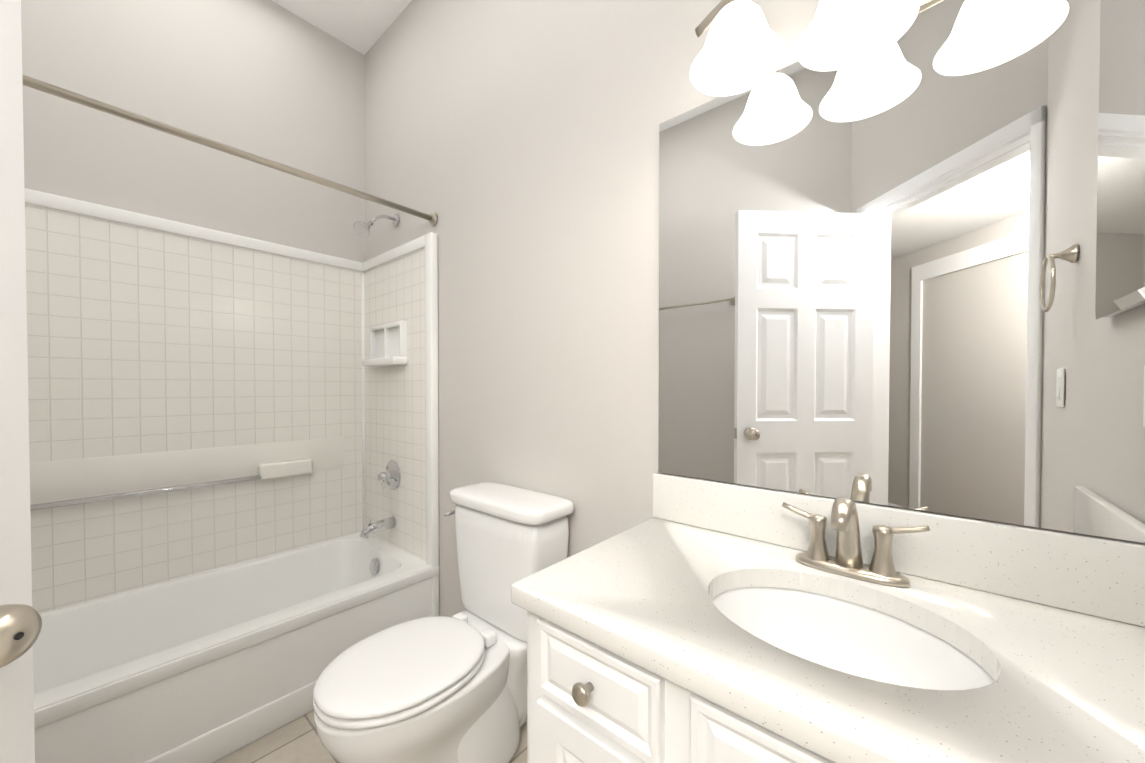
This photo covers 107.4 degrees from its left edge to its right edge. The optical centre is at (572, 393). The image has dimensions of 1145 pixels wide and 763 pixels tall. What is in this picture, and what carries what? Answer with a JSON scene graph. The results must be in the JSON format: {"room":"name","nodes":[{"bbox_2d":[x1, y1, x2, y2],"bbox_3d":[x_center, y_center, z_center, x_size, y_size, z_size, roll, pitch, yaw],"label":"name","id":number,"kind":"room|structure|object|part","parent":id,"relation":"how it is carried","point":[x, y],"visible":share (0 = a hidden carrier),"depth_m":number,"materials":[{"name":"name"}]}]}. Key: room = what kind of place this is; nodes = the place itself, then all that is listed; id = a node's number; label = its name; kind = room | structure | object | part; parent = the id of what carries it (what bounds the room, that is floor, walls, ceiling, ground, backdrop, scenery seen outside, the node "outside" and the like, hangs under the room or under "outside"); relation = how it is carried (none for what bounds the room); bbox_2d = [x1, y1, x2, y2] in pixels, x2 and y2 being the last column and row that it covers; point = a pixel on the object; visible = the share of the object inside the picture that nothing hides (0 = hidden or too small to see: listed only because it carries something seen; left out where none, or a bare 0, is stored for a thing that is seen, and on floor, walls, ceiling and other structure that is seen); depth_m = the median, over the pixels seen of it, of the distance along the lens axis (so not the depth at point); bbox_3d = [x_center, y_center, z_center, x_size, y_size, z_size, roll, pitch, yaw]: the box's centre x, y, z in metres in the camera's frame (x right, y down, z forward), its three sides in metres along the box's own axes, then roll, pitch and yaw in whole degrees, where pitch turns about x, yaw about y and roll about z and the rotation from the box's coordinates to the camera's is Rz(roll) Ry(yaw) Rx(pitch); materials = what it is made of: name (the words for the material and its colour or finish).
{"room":"bathroom","nodes":[
{"label":"bathroom","id":0,"kind":"room"},
{"bbox_2d":[21,0,365,261],"bbox_3d":[-1.836,-0.386,1.827,0.120,3.150,2.030,1,1,40],"label":"wall","id":1,"kind":"structure","parent":0,"point":[271,80],"depth_m":1.91,"materials":[{"name":"paint"}]},
{"bbox_2d":[271,0,411,54],"bbox_3d":[-0.382,-1.971,-0.990,5.953,0.100,4.410,1,1,40],"label":"ceiling","id":2,"kind":"structure","parent":0,"point":[361,26],"depth_m":2.19,"materials":[{"name":"paint"}]},
{"bbox_2d":[214,710,526,762],"bbox_3d":[-0.710,1.252,0.895,3.073,0.100,2.030,1,1,40],"label":"floor","id":3,"kind":"structure","parent":0,"point":[297,740],"depth_m":1.42,"materials":[{"name":"tile"}]},
{"bbox_2d":[24,188,438,762],"bbox_3d":[-1.421,0.126,1.633,0.768,2.132,1.554,1,1,40],"label":"bathtub","id":4,"kind":"object","parent":3,"relation":"on","point":[234,471],"visible":0.92,"depth_m":1.81,"materials":[{"name":"tile"}]},
{"bbox_3d":[-1.700,-0.719,1.857,0.037,0.054,1.554,1,1,40],"label":"trim","id":5,"kind":"part","parent":4,"relation":"part of","materials":[{"name":"tile"}]},
{"bbox_3d":[-1.001,0.689,2.157,0.060,0.079,0.173,1,1,40],"label":"spout","id":6,"kind":"part","parent":4,"relation":"part of","materials":[{"name":"silver metal"}]},
{"bbox_3d":[-0.971,-0.883,2.155,0.038,0.085,0.153,1,1,40],"label":"shower arm","id":7,"kind":"part","parent":4,"relation":"part of"},
{"bbox_3d":[-0.970,0.456,2.158,0.057,0.064,0.024,1,1,40],"label":"valve lever","id":8,"kind":"part","parent":4,"relation":"part of","materials":[{"name":"silver metal"}]},
{"bbox_2d":[362,356,407,366],"bbox_3d":[-0.985,-0.166,2.196,0.360,0.040,0.075,1,1,40],"label":"shelf","id":9,"kind":"object","parent":4,"relation":"attached to","point":[374,361],"depth_m":2.13,"materials":[{"name":"ceramic"}]},
{"bbox_3d":[-0.955,0.428,2.208,0.156,0.156,0.030,1,1,40],"label":"valve plate","id":10,"kind":"part","parent":4,"relation":"part of","materials":[{"name":"silver metal"}]},
{"bbox_3d":[-0.924,-0.723,2.194,0.735,0.054,0.037,1,1,40],"label":"trim","id":11,"kind":"part","parent":4,"relation":"part of","materials":[{"name":"tile"}]},
{"bbox_2d":[313,482,573,762],"bbox_3d":[-0.396,0.775,1.313,0.497,0.843,0.729,1,1,40],"label":"toilet","id":12,"kind":"object","parent":3,"relation":"on","point":[440,689],"visible":0.96,"depth_m":1.26,"materials":[{"name":"ceramic"}]},
{"bbox_3d":[-0.480,0.785,1.204,0.380,0.024,0.456,1,1,40],"label":"seat","id":13,"kind":"part","parent":12,"relation":"part of","materials":[{"name":"plastic"}]},
{"bbox_3d":[-0.480,0.759,1.204,0.378,0.027,0.456,1,1,40],"label":"lid","id":14,"kind":"part","parent":12,"relation":"part of","materials":[{"name":"plastic"}]},
{"bbox_3d":[-0.436,0.998,1.259,0.380,0.398,0.594,1,1,40],"label":"bowl","id":15,"kind":"part","parent":12,"relation":"part of","materials":[{"name":"ceramic"}]},
{"bbox_3d":[-0.459,0.456,1.605,0.018,0.023,0.067,1,1,40],"label":"lever","id":16,"kind":"part","parent":12,"relation":"part of","materials":[{"name":"silver metal"}]},
{"bbox_3d":[-0.228,0.377,1.495,0.486,0.052,0.222,1,1,40],"label":"tank lid","id":17,"kind":"part","parent":12,"relation":"part of","materials":[{"name":"ceramic"}]},
{"bbox_3d":[-0.227,0.600,1.500,0.454,0.391,0.200,1,1,40],"label":"tank","id":18,"kind":"part","parent":12,"relation":"part of","materials":[{"name":"ceramic"}]},
{"bbox_2d":[511,473,1144,762],"bbox_3d":[0.405,0.722,0.725,0.917,0.965,0.589,1,1,40],"label":"bathroom vanity","id":19,"kind":"object","parent":3,"relation":"on","point":[693,620],"visible":1,"depth_m":0.69,"materials":[{"name":"white stone"}]},
{"bbox_3d":[0.019,0.485,0.684,0.035,0.035,0.033,1,1,40],"label":"knob","id":20,"kind":"part","parent":19,"relation":"part of","materials":[{"name":"silver metal"}]},
{"bbox_3d":[0.093,0.826,0.661,0.403,0.510,0.019,1,1,40],"label":"door","id":21,"kind":"part","parent":19,"relation":"part of","materials":[{"name":"white wood"}]},
{"bbox_3d":[0.035,0.485,0.704,0.253,0.130,0.019,1,1,40],"label":"drawer","id":22,"kind":"part","parent":19,"relation":"part of","materials":[{"name":"white wood"}]},
{"bbox_2d":[712,587,993,689],"bbox_3d":[0.430,0.491,0.703,0.424,0.170,0.335,1,1,40],"label":"sink","id":23,"kind":"object","parent":19,"relation":"in","point":[842,632],"depth_m":0.80,"materials":[{"name":"white ceramic"}]},
{"bbox_2d":[782,497,929,587],"bbox_3d":[0.533,0.282,0.821,0.252,0.168,0.165,1,1,40],"label":"faucet","id":24,"kind":"object","parent":19,"relation":"on","point":[847,561],"visible":1,"depth_m":0.83,"materials":[{"name":"silver metal"}]},
{"bbox_3d":[0.497,0.257,0.918,0.072,0.032,0.024,1,1,40],"label":"lever","id":25,"kind":"part","parent":24,"relation":"part of","materials":[{"name":"silver metal"}]},
{"bbox_3d":[0.523,0.304,0.897,0.046,0.093,0.046,1,1,40],"label":"post","id":26,"kind":"part","parent":24,"relation":"part of","materials":[{"name":"silver metal"}]},
{"bbox_3d":[0.529,0.276,0.817,0.048,0.156,0.153,1,1,40],"label":"spout","id":27,"kind":"part","parent":24,"relation":"part of","materials":[{"name":"silver metal"}]},
{"bbox_3d":[0.609,0.305,0.825,0.046,0.093,0.046,1,1,40],"label":"post","id":28,"kind":"part","parent":24,"relation":"part of","materials":[{"name":"silver metal"}]},
{"bbox_3d":[0.634,0.259,0.801,0.072,0.032,0.024,1,1,40],"label":"lever","id":29,"kind":"part","parent":24,"relation":"part of","materials":[{"name":"silver metal"}]},
{"bbox_2d":[653,473,1144,626],"bbox_3d":[0.589,0.300,0.936,0.917,0.128,0.020,1,1,40],"label":"backsplash","id":30,"kind":"structure","parent":19,"relation":"on","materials":[{"name":"stone"}]},
{"bbox_2d":[364,0,1144,616],"bbox_3d":[-0.095,-0.383,1.597,3.073,3.150,0.129,1,1,40],"label":"wall","id":31,"kind":"structure","parent":0,"point":[906,270],"depth_m":1.01,"materials":[{"name":"beige paint"}]},
{"bbox_2d":[22,74,437,225],"bbox_3d":[-1.157,-0.815,1.396,0.060,0.060,1.554,1,1,40],"label":"shower curtain rod","id":32,"kind":"object","parent":31,"relation":"attached to","point":[60,92],"visible":0.98,"depth_m":1.34,"materials":[{"name":"silver metal"}]},
{"bbox_2d":[690,0,784,95],"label":"sconce","id":33,"kind":"object","parent":31,"relation":"attached to","point":[743,50],"depth_m":0.97,"materials":[{"name":"white glass"}]},
{"bbox_3d":[0.364,-0.787,0.936,0.196,0.114,0.196,1,1,40],"label":"lamp shade","id":34,"kind":"part","parent":33,"relation":"part of","materials":[{"name":"white glass"}]},
{"bbox_2d":[797,0,919,70],"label":"sconce","id":35,"kind":"object","parent":31,"relation":"attached to","point":[842,34],"depth_m":0.86,"materials":[{"name":"white glass"}]},
{"bbox_3d":[0.545,-0.755,0.813,0.196,0.114,0.196,1,1,40],"label":"lamp shade","id":36,"kind":"part","parent":35,"relation":"part of","materials":[{"name":"white glass"}]},
{"bbox_3d":[-0.210,-0.319,-1.137,5.400,3.200,1.750,0,1,-5],"label":"wall","id":37,"kind":"structure","parent":0,"visible":0},
{"bbox_3d":[-0.584,0.078,0.097,0.035,1.770,0.540,0,1,-6],"label":"door","id":38,"kind":"structure","parent":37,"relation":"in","visible":0},
{"bbox_2d":[14,632,23,639],"bbox_3d":[-0.534,0.234,0.406,0.001,0.007,0.007,0,1,-5],"label":"keyhole","id":39,"kind":"object","parent":38,"relation":"attached to","point":[19,635],"visible":1,"depth_m":0.41,"materials":[{"name":"black metal"}]},
{"bbox_2d":[0,0,41,762],"bbox_3d":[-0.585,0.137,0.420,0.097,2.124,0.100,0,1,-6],"label":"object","id":40,"kind":"structure","parent":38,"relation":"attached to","point":[17,740],"depth_m":0.45,"materials":[{"name":"white wood"}]},
{"bbox_3d":[-0.555,0.234,0.404,0.040,0.057,0.057,0,1,-6],"label":"ball door knob in the hall","id":41,"kind":"part","parent":40,"relation":"part of","materials":[{"name":"silver metal"}]}
]}

